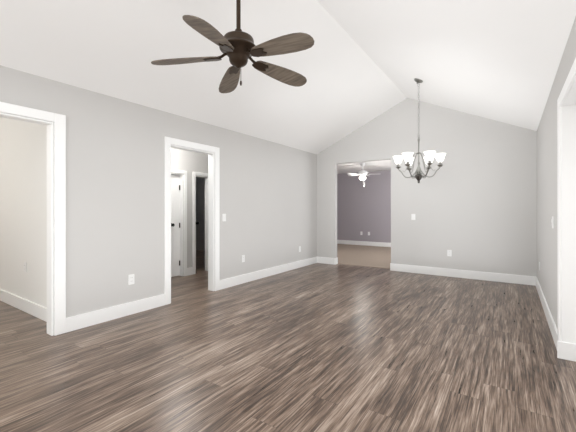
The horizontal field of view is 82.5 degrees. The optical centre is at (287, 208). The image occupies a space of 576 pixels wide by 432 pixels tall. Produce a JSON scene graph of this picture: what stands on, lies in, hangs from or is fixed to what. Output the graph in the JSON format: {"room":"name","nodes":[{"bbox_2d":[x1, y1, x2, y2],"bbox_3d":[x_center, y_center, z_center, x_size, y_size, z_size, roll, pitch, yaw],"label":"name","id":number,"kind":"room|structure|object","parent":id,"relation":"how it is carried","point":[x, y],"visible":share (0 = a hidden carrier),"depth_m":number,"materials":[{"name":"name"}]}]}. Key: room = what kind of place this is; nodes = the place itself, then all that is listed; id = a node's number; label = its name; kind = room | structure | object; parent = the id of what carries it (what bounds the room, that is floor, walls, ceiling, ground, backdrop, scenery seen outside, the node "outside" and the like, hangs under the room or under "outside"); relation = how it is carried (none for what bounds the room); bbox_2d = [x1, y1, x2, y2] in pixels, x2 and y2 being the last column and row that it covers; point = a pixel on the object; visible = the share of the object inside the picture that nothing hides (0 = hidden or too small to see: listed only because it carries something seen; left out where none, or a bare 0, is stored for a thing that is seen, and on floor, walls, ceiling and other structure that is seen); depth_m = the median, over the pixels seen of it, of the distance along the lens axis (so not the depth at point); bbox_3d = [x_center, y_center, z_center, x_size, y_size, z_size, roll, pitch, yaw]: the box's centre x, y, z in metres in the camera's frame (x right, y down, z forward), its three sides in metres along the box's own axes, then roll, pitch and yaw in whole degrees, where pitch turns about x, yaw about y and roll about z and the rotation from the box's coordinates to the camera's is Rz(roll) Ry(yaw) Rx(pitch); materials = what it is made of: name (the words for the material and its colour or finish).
{"room":"empty living room","nodes":[
{"label":"empty living room","id":0,"kind":"room"},
{"bbox_2d":[0,117,46,307],"bbox_3d":[-3.910,-0.010,4.507,4.060,2.440,0.120,0,0,34],"label":"wall","id":1,"kind":"structure","parent":0,"point":[23,191],"depth_m":3.83,"materials":[{"name":"beige paint"}]},
{"bbox_2d":[0,65,316,317],"bbox_3d":[-2.482,-0.070,2.888,0.120,2.560,11.240,0,0,34],"label":"wall","id":2,"kind":"structure","parent":0,"point":[115,193],"depth_m":3.88,"materials":[{"name":"grey paint"}]},
{"bbox_2d":[128,274,133,284],"bbox_3d":[-1.801,0.810,3.780,0.010,0.116,0.072,0,0,34],"label":"electrical outlet","id":3,"kind":"object","parent":2,"relation":"attached to","point":[130,279],"visible":1,"depth_m":3.77,"materials":[{"name":"white plastic"}]},
{"bbox_2d":[0,240,556,348],"bbox_3d":[-1.425,1.140,4.558,8.160,0.140,14.950,0,0,34],"label":"baseboard","id":4,"kind":"structure","parent":2,"relation":"attached to","point":[77,322],"depth_m":5.03,"materials":[{"name":"white wood"}]},
{"bbox_2d":[0,58,575,361],"bbox_3d":[-1.218,0.147,2.223,5.460,2.125,6.715,0,0,34],"label":"trim","id":5,"kind":"structure","parent":2,"relation":"attached to","point":[566,225],"depth_m":3.14,"materials":[{"name":"white wood"}]},
{"bbox_2d":[171,148,207,267],"bbox_3d":[-1.999,-0.010,5.833,0.120,2.440,4.221,0,0,34],"label":"wall","id":6,"kind":"structure","parent":0,"point":[189,162],"depth_m":6.00,"materials":[{"name":"grey paint"}]},
{"bbox_2d":[171,174,179,276],"bbox_3d":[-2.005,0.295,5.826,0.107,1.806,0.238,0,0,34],"label":"hall door","id":7,"kind":"structure","parent":6,"relation":"in","point":[175,225],"depth_m":5.85,"materials":[{"name":"white wood"}]},
{"bbox_2d":[0,250,575,431],"bbox_3d":[-1.654,1.260,2.328,10.280,0.100,11.240,0,0,34],"label":"floor","id":8,"kind":"structure","parent":0,"point":[319,347],"depth_m":2.61,"materials":[{"name":"brown wood"}]},
{"bbox_2d":[0,0,575,153],"bbox_3d":[-0.793,-1.740,1.745,3.960,1.020,11.000,0,0,34],"label":"ceiling","id":9,"kind":"structure","parent":0,"point":[359,64],"depth_m":3.44,"materials":[{"name":"white paint"}]},
{"bbox_2d":[151,0,313,92],"bbox_3d":[-0.318,-1.502,2.343,1.146,1.257,1.193,0,0,34],"label":"fan","id":10,"kind":"object","parent":9,"relation":"hanging from","point":[238,47],"visible":1,"depth_m":2.30,"materials":[{"name":"brown wood"}]},
{"bbox_2d":[393,78,445,182],"bbox_3d":[1.919,-1.149,4.823,0.719,1.542,0.704,0,0,34],"label":"chandelier","id":11,"kind":"object","parent":9,"relation":"hanging from","point":[408,157],"visible":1,"depth_m":4.79,"materials":[{"name":"silver metal"}]},
{"bbox_2d":[337,244,390,268],"bbox_3d":[1.999,1.258,9.044,5.200,0.104,3.980,0,0,34],"label":"floor","id":12,"kind":"structure","parent":0,"point":[367,256],"depth_m":8.52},
{"bbox_2d":[337,160,390,242],"bbox_3d":[0.885,-0.010,7.399,5.440,2.440,0.005,0,0,34],"label":"wall","id":13,"kind":"structure","parent":0,"point":[364,207],"depth_m":6.88,"materials":[{"name":"purple paint"}]},
{"bbox_2d":[337,160,390,173],"bbox_3d":[1.991,-1.280,9.032,5.440,0.100,3.950,0,0,34],"label":"ceiling","id":14,"kind":"structure","parent":0,"point":[382,165],"depth_m":9.51,"materials":[{"name":"white paint"}]},
{"bbox_2d":[348,163,369,179],"bbox_3d":[2.036,-0.915,8.927,0.906,0.630,0.874,0,0,34],"label":"ceiling fan","id":15,"kind":"object","parent":14,"relation":"hanging from","point":[362,173],"visible":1,"depth_m":8.83,"materials":[{"name":"white"}]},
{"bbox_2d":[196,98,536,276],"bbox_3d":[0.643,-0.520,7.487,8.260,3.460,0.120,0,0,34],"label":"wall","id":16,"kind":"structure","parent":0,"point":[471,203],"depth_m":5.90,"materials":[{"name":"grey paint"}]},
{"bbox_2d":[447,250,451,255],"bbox_3d":[2.892,0.790,5.886,0.072,0.116,0.010,0,0,34],"label":"electrical outlet","id":17,"kind":"object","parent":16,"relation":"attached to","point":[449,252],"visible":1,"depth_m":5.88,"materials":[{"name":"white plastic"}]},
{"bbox_2d":[537,17,575,326],"bbox_3d":[0.896,-0.070,0.601,0.120,2.560,11.240,0,0,34],"label":"wall","id":18,"kind":"structure","parent":0,"point":[547,194],"depth_m":3.50,"materials":[{"name":"grey paint"}]}
]}

